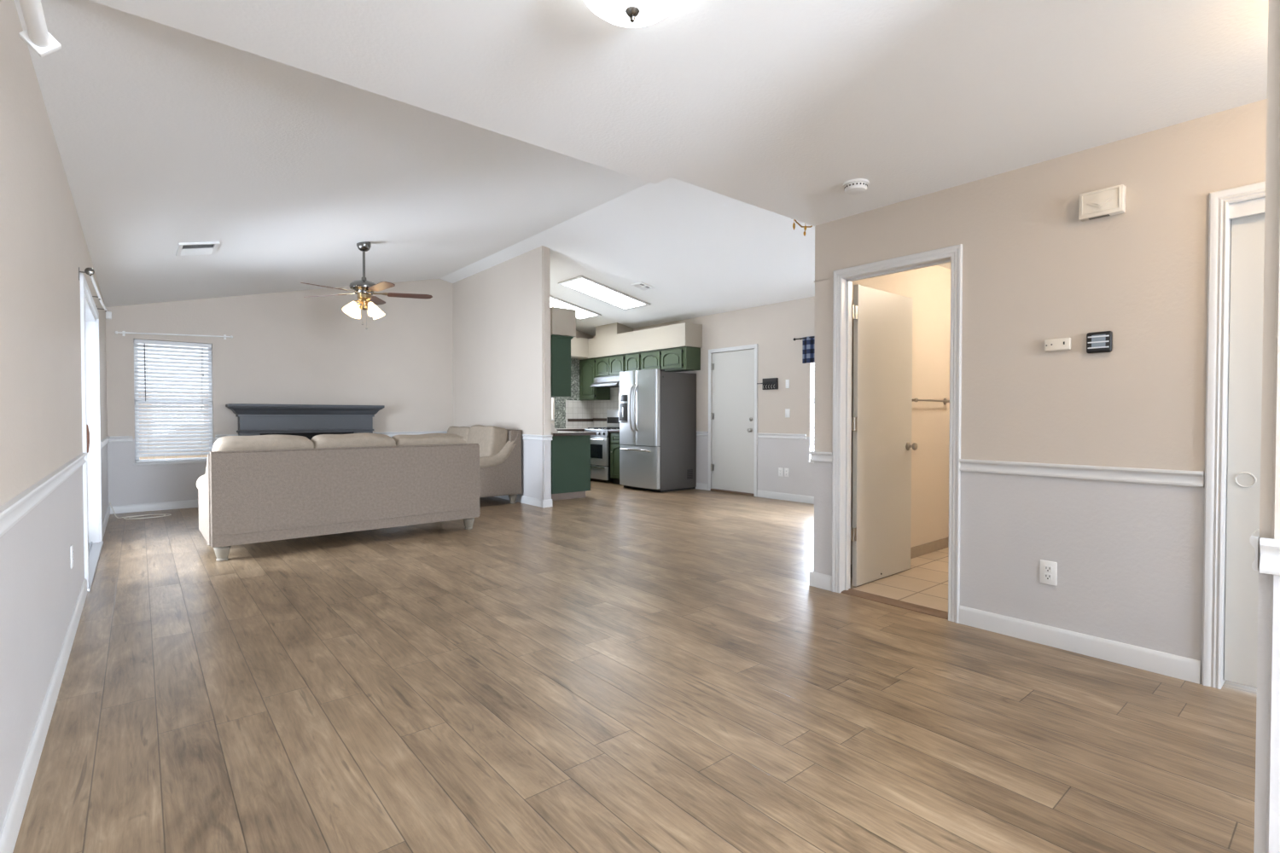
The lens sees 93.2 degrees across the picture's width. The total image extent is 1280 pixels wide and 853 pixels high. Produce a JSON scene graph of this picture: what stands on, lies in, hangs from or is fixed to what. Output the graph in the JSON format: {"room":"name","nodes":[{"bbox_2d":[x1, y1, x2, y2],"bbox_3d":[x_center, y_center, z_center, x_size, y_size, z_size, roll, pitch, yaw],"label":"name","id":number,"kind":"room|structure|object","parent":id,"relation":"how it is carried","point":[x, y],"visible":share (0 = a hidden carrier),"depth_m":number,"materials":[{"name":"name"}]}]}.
{"room":"living room","nodes":[
{"label":"living room","id":0,"kind":"room"},
{"bbox_2d":[0,0,108,831],"bbox_3d":[-2.396,-0.104,2.331,0.149,2.440,12.650,-1,1,-40],"label":"wall","id":1,"kind":"structure","parent":0,"point":[43,247],"depth_m":2.12,"materials":[{"name":"paint"}]},
{"bbox_2d":[18,0,61,57],"bbox_3d":[-0.749,-0.964,0.555,0.139,0.100,2.535,-1,1,-40],"label":"curtain rod","id":2,"kind":"object","parent":1,"relation":"attached to","point":[37,36],"visible":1,"depth_m":1.48,"materials":[{"name":"white metal"}]},
{"bbox_2d":[0,453,87,537],"bbox_3d":[-2.477,0.228,2.569,0.024,0.068,3.590,-1,1,-40],"label":"chair rail","id":3,"kind":"object","parent":1,"relation":"attached to","point":[13,511],"visible":1,"depth_m":1.99,"materials":[{"name":"white paint"}]},
{"bbox_2d":[0,506,110,852],"bbox_3d":[-2.286,1.067,2.345,0.014,0.097,12.500,-1,1,-40],"label":"baseboard","id":4,"kind":"structure","parent":1,"relation":"attached to","point":[11,826],"depth_m":2.04,"materials":[{"name":"white paint"}]},
{"bbox_2d":[69,544,73,569],"bbox_3d":[-3.002,0.687,3.199,0.010,0.118,0.074,-1,1,-40],"label":"wall outlet","id":5,"kind":"object","parent":1,"relation":"attached to","point":[72,545],"visible":1,"depth_m":3.17,"materials":[{"name":"white plastic"}]},
{"bbox_2d":[80,273,103,592],"bbox_3d":[-4.322,0.033,4.678,0.179,2.088,1.998,-1,1,-40],"label":"door","id":6,"kind":"structure","parent":1,"relation":"in","point":[93,543],"depth_m":5.38,"materials":[{"name":"white glass"}]},
{"bbox_2d":[78,267,107,311],"bbox_3d":[-4.203,-1.012,4.673,0.079,0.132,2.256,-1,1,-40],"label":"curtain rod","id":7,"kind":"object","parent":1,"relation":"attached to","point":[90,271],"visible":0.96,"depth_m":4.11,"materials":[{"name":"white metal"}]},
{"bbox_2d":[100,436,110,448],"bbox_3d":[-5.595,0.165,6.328,0.024,0.068,2.120,-1,1,-40],"label":"chair rail","id":8,"kind":"object","parent":1,"relation":"attached to","point":[104,441],"visible":0.79,"depth_m":6.17,"materials":[{"name":"white paint"}]},
{"bbox_2d":[105,279,453,506],"bbox_3d":[-4.704,-0.663,8.529,4.223,3.350,0.150,-1,1,-40],"label":"wall","id":9,"kind":"structure","parent":0,"point":[284,347],"depth_m":8.34,"materials":[{"name":"paint"}]},
{"bbox_2d":[105,311,111,319],"bbox_3d":[-6.242,-1.307,7.112,0.053,0.085,0.050,-1,1,-40],"label":"sensor","id":10,"kind":"object","parent":9,"relation":"attached to","point":[108,314],"visible":0.99,"depth_m":7.09,"materials":[{"name":"white plastic"}]},
{"bbox_2d":[109,500,198,514],"bbox_3d":[-4.651,0.965,8.493,4.223,0.097,0.014,-1,1,-40],"label":"baseboard","id":11,"kind":"structure","parent":9,"relation":"attached to","point":[189,503],"depth_m":7.41,"materials":[{"name":"white paint"}]},
{"bbox_2d":[114,331,232,339],"bbox_3d":[-5.745,-1.135,7.504,1.162,0.102,0.087,-1,1,-40],"label":"curtain rod","id":12,"kind":"object","parent":9,"relation":"attached to","point":[124,333],"visible":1,"depth_m":7.45,"materials":[{"name":"white metal"}]},
{"bbox_2d":[108,339,447,465],"bbox_3d":[-4.689,-0.314,8.518,4.223,1.527,0.154,-1,1,-40],"label":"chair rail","id":13,"kind":"structure","parent":9,"relation":"in","point":[136,458],"depth_m":7.55,"materials":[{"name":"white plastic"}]},
{"bbox_2d":[133,339,212,463],"bbox_3d":[-5.812,-0.311,7.562,0.765,1.493,0.068,-1,1,-40],"label":"window blinds","id":14,"kind":"object","parent":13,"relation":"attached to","point":[195,424],"visible":0.92,"depth_m":7.55,"materials":[{"name":"white plastic"}]},
{"bbox_2d":[453,245,551,500],"bbox_3d":[-2.089,-0.648,8.989,0.388,3.306,3.180,-1,1,-40],"label":"wall partition","id":15,"kind":"structure","parent":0,"point":[502,350],"depth_m":8.29,"materials":[{"name":"paint"}]},
{"bbox_2d":[494,494,552,507],"bbox_3d":[-2.079,0.960,8.788,0.141,0.097,2.844,-1,1,-40],"label":"baseboard","id":16,"kind":"structure","parent":15,"relation":"attached to","point":[526,500],"depth_m":7.86,"materials":[{"name":"white paint"}]},
{"bbox_2d":[521,434,552,440],"bbox_3d":[-2.080,0.124,8.766,0.149,0.068,2.854,-1,1,-40],"label":"chair rail","id":17,"kind":"object","parent":15,"relation":"attached to","point":[530,437],"visible":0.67,"depth_m":7.75,"materials":[{"name":"white paint"}]},
{"bbox_2d":[550,334,573,397],"bbox_3d":[-1.771,-0.845,9.175,0.340,0.832,2.235,-1,1,-40],"label":"upper cabinet","id":18,"kind":"object","parent":15,"relation":"attached to","point":[560,345],"visible":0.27,"depth_m":8.31,"materials":[{"name":"green paint"}]},
{"bbox_2d":[551,330,593,428],"bbox_3d":[-1.984,-0.672,11.041,2.945,3.284,0.156,-1,1,-40],"label":"wall","id":19,"kind":"structure","parent":0,"point":[560,403],"depth_m":11.54,"materials":[{"name":"white tile"}]},
{"bbox_2d":[12,479,1256,852],"bbox_3d":[0.377,1.106,4.710,7.470,0.060,12.980,-1,1,-40],"label":"floor","id":20,"kind":"structure","parent":0,"point":[616,668],"depth_m":2.42,"materials":[{"name":"brown wood"}]},
{"bbox_2d":[109,502,171,519],"bbox_3d":[-5.781,0.956,6.908,0.678,0.159,0.326,0,1,-10],"label":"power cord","id":21,"kind":"object","parent":20,"relation":"on","point":[163,514],"visible":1,"depth_m":6.92,"materials":[{"name":"beige plastic"}]},
{"bbox_2d":[225,403,384,440],"bbox_3d":[-4.554,0.358,8.351,1.887,1.315,0.340,-1,1,-40],"label":"fireplace mantel","id":22,"kind":"object","parent":20,"relation":"on","point":[308,421],"visible":0.26,"depth_m":8.25,"materials":[{"name":"grey paint"}]},
{"bbox_2d":[225,403,384,417],"bbox_3d":[-4.554,-0.217,8.342,1.887,0.165,0.340,-1,1,-40],"label":"mantel shelf","id":23,"kind":"object","parent":22,"relation":"attached to","point":[240,410],"depth_m":8.19,"materials":[{"name":"grey paint"}]},
{"bbox_2d":[196,432,479,561],"bbox_3d":[-2.805,0.559,5.820,2.300,0.997,0.968,-1,1,-40],"label":"sofa","id":24,"kind":"object","parent":20,"relation":"on","point":[273,487],"visible":1,"depth_m":5.30,"materials":[{"name":"fabric"}]},
{"bbox_2d":[211,434,314,451],"bbox_3d":[-3.237,0.336,5.222,0.741,0.527,0.330,-1,1,-40],"label":"cushion","id":25,"kind":"object","parent":24,"relation":"on","point":[273,441],"depth_m":5.09,"materials":[{"name":"fabric"}]},
{"bbox_2d":[310,432,396,448],"bbox_3d":[-2.692,0.327,5.682,0.736,0.528,0.328,-1,1,-40],"label":"cushion","id":26,"kind":"object","parent":24,"relation":"on","point":[364,439],"depth_m":5.56,"materials":[{"name":"fabric"}]},
{"bbox_2d":[391,433,466,446],"bbox_3d":[-2.147,0.337,6.144,0.729,0.534,0.328,-1,1,-40],"label":"cushion","id":27,"kind":"object","parent":24,"relation":"on","point":[428,439],"depth_m":6.02,"materials":[{"name":"fabric"}]},
{"bbox_2d":[446,424,521,503],"bbox_3d":[-2.447,0.496,8.347,0.967,1.038,1.650,-1,1,-40],"label":"loveseat","id":28,"kind":"object","parent":20,"relation":"on","point":[500,449],"visible":0.38,"depth_m":7.90,"materials":[{"name":"fabric"}]},
{"bbox_2d":[446,426,470,442],"bbox_3d":[-2.550,0.259,8.742,0.330,0.522,0.792,-1,1,-40],"label":"cushion","id":29,"kind":"object","parent":28,"relation":"on","point":[463,432],"depth_m":8.56,"materials":[{"name":"fabric"}]},
{"bbox_2d":[466,424,507,457],"bbox_3d":[-2.073,0.247,8.169,0.323,0.532,0.762,-1,1,-40],"label":"cushion","id":30,"kind":"object","parent":28,"relation":"on","point":[491,440],"depth_m":7.91,"materials":[{"name":"fabric"}]},
{"bbox_2d":[551,435,590,500],"bbox_3d":[-1.570,0.557,9.205,0.658,0.888,1.960,-1,1,-40],"label":"base cabinet","id":31,"kind":"object","parent":20,"relation":"on","point":[570,455],"visible":0.45,"depth_m":8.43,"materials":[{"name":"green paint"}]},
{"bbox_2d":[551,428,605,436],"bbox_3d":[-1.045,0.079,10.008,2.501,0.042,2.647,-1,1,-40],"label":"countertop","id":32,"kind":"structure","parent":31,"relation":"on","point":[561,432],"depth_m":8.63,"materials":[{"name":"white stone"}]},
{"bbox_2d":[551,424,558,432],"bbox_3d":[-1.278,0.017,8.575,0.260,0.131,0.030,-1,1,-40],"label":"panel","id":33,"kind":"object","parent":32,"relation":"on","point":[553,428],"visible":0.24,"depth_m":8.60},
{"bbox_2d":[584,409,619,482],"bbox_3d":[-0.582,0.321,10.856,0.690,1.245,0.755,-1,1,-40],"label":"gas range","id":34,"kind":"object","parent":20,"relation":"on","point":[600,443],"visible":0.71,"depth_m":10.59,"materials":[{"name":"silver metal"}]},
{"bbox_2d":[584,429,615,430],"bbox_3d":[-0.556,0.058,10.873,0.623,0.020,0.755,-1,1,-40],"label":"cooktop","id":35,"kind":"object","parent":34,"relation":"in","point":[584,429],"depth_m":10.62,"materials":[{"name":"silver metal"}]},
{"bbox_2d":[610,431,619,484],"bbox_3d":[-0.132,0.537,10.382,0.651,0.888,0.535,-1,1,-40],"label":"base cabinet","id":36,"kind":"object","parent":20,"relation":"on","point":[614,437],"visible":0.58,"depth_m":10.28,"materials":[{"name":"green paint"}]},
{"bbox_2d":[608,429,619,432],"bbox_3d":[-0.130,0.072,10.376,0.645,0.042,0.535,-1,1,-40],"label":"countertop","id":37,"kind":"structure","parent":36,"relation":"on","point":[615,430],"depth_m":10.25,"materials":[{"name":"white stone"}]},
{"bbox_2d":[618,368,696,492],"bbox_3d":[0.235,0.058,9.686,0.957,1.870,0.923,-1,1,-40],"label":"refrigerator","id":38,"kind":"object","parent":20,"relation":"on","point":[657,408],"visible":1,"depth_m":9.36,"materials":[{"name":"grey metal"}]},
{"bbox_2d":[13,0,1268,335],"bbox_3d":[0.371,-1.851,4.668,7.430,1.044,12.960,-1,1,-40],"label":"ceiling","id":39,"kind":"structure","parent":0,"point":[677,154],"depth_m":2.73,"materials":[{"name":"white paint"}]},
{"bbox_2d":[175,241,219,256],"bbox_3d":[-3.785,-1.519,5.177,0.276,0.078,0.460,-1,1,-40],"label":"ceiling vent","id":40,"kind":"object","parent":39,"relation":"in","point":[207,247],"visible":1,"depth_m":5.16,"materials":[{"name":"white plastic"}]},
{"bbox_2d":[300,241,432,329],"bbox_3d":[-2.751,-1.438,6.103,1.260,0.909,1.238,-1,1,-40],"label":"ceiling fan","id":41,"kind":"object","parent":39,"relation":"hanging from","point":[364,289],"visible":0.98,"depth_m":6.08,"materials":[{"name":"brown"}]},
{"bbox_2d":[550,295,601,319],"bbox_3d":[-1.340,-2.013,10.101,1.278,0.272,0.620,-1,1,-40],"label":"ceiling light","id":42,"kind":"object","parent":39,"relation":"attached to","point":[582,313],"visible":0.53,"depth_m":10.13,"materials":[{"name":"white paint"}]},
{"bbox_2d":[558,275,650,310],"bbox_3d":[-0.529,-1.996,9.124,1.278,0.272,0.620,-1,1,-40],"label":"ceiling light","id":43,"kind":"object","parent":39,"relation":"attached to","point":[581,284],"visible":1,"depth_m":9.09,"materials":[{"name":"white paint"}]},
{"bbox_2d":[550,307,702,360],"bbox_3d":[-0.940,-1.555,9.868,2.523,0.610,2.970,-1,1,-40],"label":"soffit","id":44,"kind":"structure","parent":39,"relation":"attached to","point":[615,339],"depth_m":9.98,"materials":[{"name":"beige paint"}]},
{"bbox_2d":[583,0,680,27],"bbox_3d":[-0.021,-1.236,1.729,0.316,0.157,0.316,-1,1,-40],"label":"ceiling light","id":45,"kind":"object","parent":39,"relation":"attached to","point":[621,13],"visible":1,"depth_m":1.74,"materials":[{"name":"white glass"}]},
{"bbox_2d":[630,281,654,290],"bbox_3d":[0.038,-1.977,8.535,0.248,0.065,0.230,-1,1,-40],"label":"ceiling vent","id":46,"kind":"object","parent":39,"relation":"in","point":[641,285],"visible":1,"depth_m":8.52,"materials":[{"name":"white plastic"}]},
{"bbox_2d":[791,218,812,236],"bbox_3d":[1.640,-1.924,5.486,0.567,0.325,0.606,-1,1,-40],"label":"chandelier","id":47,"kind":"object","parent":39,"relation":"hanging from","point":[805,227],"visible":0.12,"depth_m":5.60,"materials":[{"name":"gold metal"}]},
{"bbox_2d":[843,178,869,194],"bbox_3d":[1.190,-1.317,3.337,0.138,0.047,0.138,-1,1,-40],"label":"smoke detector","id":48,"kind":"object","parent":39,"relation":"attached to","point":[857,186],"visible":1,"depth_m":3.30,"materials":[{"name":"white plastic"}]},
{"bbox_2d":[593,296,814,496],"bbox_3d":[1.962,-0.354,8.476,0.153,2.735,9.150,-1,1,-40],"label":"wall","id":49,"kind":"structure","parent":0,"point":[774,328],"depth_m":8.48,"materials":[{"name":"paint"}]},
{"bbox_2d":[567,418,606,421],"bbox_3d":[-0.603,-0.116,10.993,0.587,0.065,1.694,-1,1,-40],"label":"trim","id":50,"kind":"structure","parent":49,"relation":"attached to","point":[593,419],"depth_m":11.64,"materials":[{"name":"stone"}]},
{"bbox_2d":[579,358,610,401],"bbox_3d":[-0.872,-0.889,11.493,0.341,0.773,0.555,-1,1,-40],"label":"upper cabinet","id":51,"kind":"object","parent":49,"relation":"attached to","point":[587,367],"visible":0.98,"depth_m":11.35,"materials":[{"name":"green paint"}]},
{"bbox_2d":[595,354,625,378],"bbox_3d":[-0.419,-1.080,10.944,0.341,0.373,0.856,-1,1,-40],"label":"upper cabinet","id":52,"kind":"object","parent":49,"relation":"attached to","point":[609,366],"visible":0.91,"depth_m":10.82,"materials":[{"name":"green paint"}]},
{"bbox_2d":[590,376,619,387],"bbox_3d":[-0.485,-0.806,10.936,0.460,0.168,0.783,-1,1,-40],"label":"range hood","id":53,"kind":"object","parent":52,"relation":"attached to","point":[612,381],"visible":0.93,"depth_m":10.81,"materials":[{"name":"grey metal"}]},
{"bbox_2d":[625,352,640,371],"bbox_3d":[-0.007,-1.079,10.447,0.341,0.358,0.426,-1,1,-40],"label":"upper cabinet","id":54,"kind":"object","parent":49,"relation":"attached to","point":[632,360],"visible":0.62,"depth_m":10.32,"materials":[{"name":"green paint"}]},
{"bbox_2d":[640,346,700,372],"bbox_3d":[0.478,-1.072,9.863,0.341,0.353,1.086,-1,1,-40],"label":"upper cabinet","id":55,"kind":"object","parent":49,"relation":"attached to","point":[684,358],"visible":0.86,"depth_m":9.57,"materials":[{"name":"green paint"}]},
{"bbox_2d":[696,431,708,436],"bbox_3d":[0.979,0.111,9.539,0.024,0.068,0.250,-1,1,-40],"label":"chair rail","id":56,"kind":"object","parent":49,"relation":"attached to","point":[698,433],"visible":1,"depth_m":9.53,"materials":[{"name":"white paint"}]},
{"bbox_2d":[708,343,757,496],"bbox_3d":[1.413,-0.094,9.093,0.214,2.193,0.971,-1,1,-40],"label":"door","id":57,"kind":"structure","parent":49,"relation":"in","point":[732,375],"depth_m":9.06,"materials":[{"name":"white paint"}]},
{"bbox_2d":[695,482,814,504],"bbox_3d":[2.260,0.973,8.017,0.014,0.097,4.570,-1,1,-40],"label":"baseboard","id":58,"kind":"structure","parent":49,"relation":"attached to","point":[793,497],"depth_m":8.38,"materials":[{"name":"white paint"}]},
{"bbox_2d":[756,378,778,389],"bbox_3d":[1.790,-0.599,8.524,0.056,0.158,0.350,-1,1,-40],"label":"key rack","id":59,"kind":"object","parent":49,"relation":"attached to","point":[770,383],"visible":1,"depth_m":8.48,"materials":[{"name":"grey plastic"}]},
{"bbox_2d":[778,467,782,477],"bbox_3d":[1.949,0.633,8.389,0.010,0.118,0.074,-1,1,-40],"label":"wall outlet","id":60,"kind":"object","parent":49,"relation":"attached to","point":[780,470],"visible":1,"depth_m":8.39,"materials":[{"name":"white plastic"}]},
{"bbox_2d":[756,432,806,439],"bbox_3d":[1.948,0.131,8.371,0.024,0.068,0.815,-1,1,-40],"label":"chair rail","id":61,"kind":"object","parent":49,"relation":"attached to","point":[759,435],"visible":1,"depth_m":8.34,"materials":[{"name":"white paint"}]},
{"bbox_2d":[784,468,789,477],"bbox_3d":[2.013,0.632,8.312,0.010,0.118,0.074,-1,1,-40],"label":"wall outlet","id":62,"kind":"object","parent":49,"relation":"attached to","point":[786,470],"visible":1,"depth_m":8.31,"materials":[{"name":"white plastic"}]},
{"bbox_2d":[785,408,790,418],"bbox_3d":[2.020,-0.182,8.291,0.009,0.118,0.074,-1,1,-40],"label":"light switch","id":63,"kind":"object","parent":49,"relation":"attached to","point":[787,410],"visible":1,"depth_m":8.29,"materials":[{"name":"white plastic"}]},
{"bbox_2d":[785,379,789,388],"bbox_3d":[2.018,-0.584,8.287,0.007,0.118,0.060,-1,1,-40],"label":"wall plate","id":64,"kind":"object","parent":49,"relation":"attached to","point":[787,381],"visible":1,"depth_m":8.28,"materials":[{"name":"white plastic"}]},
{"bbox_2d":[793,336,814,363],"bbox_3d":[2.610,-1.005,7.517,0.071,0.348,1.664,-1,1,-40],"label":"window valance","id":65,"kind":"object","parent":49,"relation":"attached to","point":[808,343],"visible":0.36,"depth_m":7.95,"materials":[{"name":"blue fabric"}]},
{"bbox_2d":[811,362,814,451],"bbox_3d":[2.688,-0.353,7.542,0.068,1.628,1.273,-1,1,-40],"label":"window blinds","id":66,"kind":"object","parent":49,"relation":"attached to","point":[813,363],"visible":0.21,"depth_m":8.02,"materials":[{"name":"white plastic"}]},
{"bbox_2d":[850,547,948,611],"bbox_3d":[3.014,1.087,4.572,3.253,0.024,1.560,-1,1,-40],"label":"floor tile","id":67,"kind":"structure","parent":0,"point":[925,584],"depth_m":4.16,"materials":[{"name":"beige tile"}]},
{"bbox_2d":[850,265,950,564],"bbox_3d":[2.516,-0.152,5.185,3.210,2.440,0.053,-1,1,-40],"label":"wall","id":68,"kind":"structure","parent":0,"point":[928,288],"depth_m":5.07,"materials":[{"name":"beige paint"}]},
{"bbox_2d":[809,536,948,591],"bbox_3d":[2.495,1.021,5.129,3.339,0.097,0.172,-1,1,-40],"label":"baseboard","id":69,"kind":"structure","parent":68,"relation":"attached to","point":[933,546],"depth_m":4.91,"materials":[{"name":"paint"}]},
{"bbox_2d":[912,397,949,405],"bbox_3d":[2.427,-0.214,5.029,0.700,0.060,0.073,-1,1,-40],"label":"towel bar","id":70,"kind":"object","parent":68,"relation":"attached to","point":[945,401],"visible":0.59,"depth_m":4.96,"materials":[{"name":"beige metal"}]},
{"bbox_2d":[813,98,1267,683],"bbox_3d":[2.596,-0.107,2.485,0.115,2.440,4.313,-1,1,-40],"label":"wall","id":71,"kind":"structure","parent":0,"point":[1128,557],"depth_m":2.94,"materials":[{"name":"paint"}]},
{"bbox_2d":[808,451,832,462],"bbox_3d":[1.467,0.200,4.269,0.696,0.068,0.182,-1,1,-40],"label":"chair rail","id":72,"kind":"object","parent":71,"relation":"attached to","point":[815,456],"visible":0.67,"depth_m":4.05,"materials":[{"name":"white paint"}]},
{"bbox_2d":[840,588,948,619],"bbox_3d":[1.578,1.088,3.734,0.117,0.010,0.685,-1,1,-40],"label":"threshold","id":73,"kind":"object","parent":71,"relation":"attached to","point":[911,607],"depth_m":3.70,"materials":[{"name":"brown wood"}]},
{"bbox_2d":[832,244,962,623],"bbox_3d":[1.869,0.034,3.982,0.943,2.108,0.838,-1,1,-40],"label":"door","id":74,"kind":"structure","parent":71,"relation":"in","point":[880,424],"depth_m":4.08,"materials":[{"name":"white paint"}]},
{"bbox_2d":[1039,559,1057,586],"bbox_3d":[2.058,0.737,3.051,0.010,0.118,0.074,-1,1,-40],"label":"wall outlet","id":75,"kind":"object","parent":71,"relation":"attached to","point":[1048,572],"visible":1,"depth_m":3.05,"materials":[{"name":"white plastic"}]},
{"bbox_2d":[1043,573,1052,580],"bbox_3d":[2.055,0.757,3.049,0.003,0.030,0.034,-1,1,-40],"label":"receptacle","id":76,"kind":"object","parent":75,"relation":"attached to","point":[1046,576],"depth_m":3.05,"materials":[{"name":"white plastic"}]},
{"bbox_2d":[1044,565,1052,572],"bbox_3d":[2.055,0.717,3.049,0.003,0.030,0.034,-1,1,-40],"label":"receptacle","id":77,"kind":"object","parent":75,"relation":"attached to","point":[1047,568],"depth_m":3.05,"materials":[{"name":"white plastic"}]},
{"bbox_2d":[1044,337,1070,351],"bbox_3d":[2.071,-0.407,3.001,0.028,0.059,0.110,-1,1,-40],"label":"thermostat","id":78,"kind":"object","parent":71,"relation":"attached to","point":[1061,344],"visible":1,"depth_m":2.99,"materials":[{"name":"beige plastic"}]},
{"bbox_2d":[958,605,1201,684],"bbox_3d":[2.103,1.056,2.999,0.014,0.097,1.000,-1,1,-40],"label":"baseboard","id":79,"kind":"structure","parent":71,"relation":"attached to","point":[1172,666],"depth_m":2.92,"materials":[{"name":"white paint"}]},
{"bbox_2d":[959,459,1204,487],"bbox_3d":[2.099,0.221,2.981,0.024,0.068,1.000,-1,1,-40],"label":"chair rail","id":80,"kind":"object","parent":71,"relation":"attached to","point":[1181,478],"visible":1,"depth_m":2.90,"materials":[{"name":"white paint"}]},
{"bbox_2d":[1086,331,1112,353],"bbox_3d":[2.178,-0.400,2.871,0.030,0.099,0.100,-1,1,-40],"label":"wall panel","id":81,"kind":"object","parent":71,"relation":"attached to","point":[1096,342],"visible":1,"depth_m":2.86,"materials":[{"name":"black plastic"}]},
{"bbox_2d":[1078,184,1125,221],"bbox_3d":[2.171,-1.050,2.846,0.058,0.124,0.170,-1,1,-40],"label":"door chime","id":82,"kind":"object","parent":71,"relation":"attached to","point":[1108,201],"visible":1,"depth_m":2.83,"materials":[{"name":"beige plastic"}]},
{"bbox_2d":[1201,180,1265,689],"bbox_3d":[2.916,0.068,2.087,0.135,2.105,1.408,-1,1,-40],"label":"door","id":83,"kind":"structure","parent":71,"relation":"in","point":[1236,215],"depth_m":2.55,"materials":[{"name":"white paint"}]},
{"bbox_2d":[1253,0,1279,852],"bbox_3d":[2.261,-0.065,0.014,0.120,2.440,3.137,-1,1,-40],"label":"wall","id":84,"kind":"structure","parent":0,"point":[1267,752],"depth_m":1.19,"materials":[{"name":"paint"}]},
{"bbox_2d":[1249,529,1279,575],"bbox_3d":[2.219,0.270,0.057,0.141,0.068,3.049,-1,1,-40],"label":"chair rail","id":85,"kind":"object","parent":84,"relation":"attached to","point":[1270,548],"visible":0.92,"depth_m":1.17,"materials":[{"name":"white paint"}]},
{"label":"outside","id":86,"kind":"structure","parent":0,"visible":0},
{"bbox_3d":[-9.137,0.982,15.735,34.000,0.060,16.140,-1,1,-40],"label":"lawn","id":87,"kind":"structure","parent":86,"visible":0},
{"bbox_2d":[138,392,209,459],"bbox_3d":[-8.049,0.228,10.258,8.700,1.630,0.060,-1,1,-40],"label":"fence","id":88,"kind":"object","parent":87,"relation":"on","point":[203,456],"visible":0.02,"depth_m":10.30,"materials":[{"name":"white wood"}]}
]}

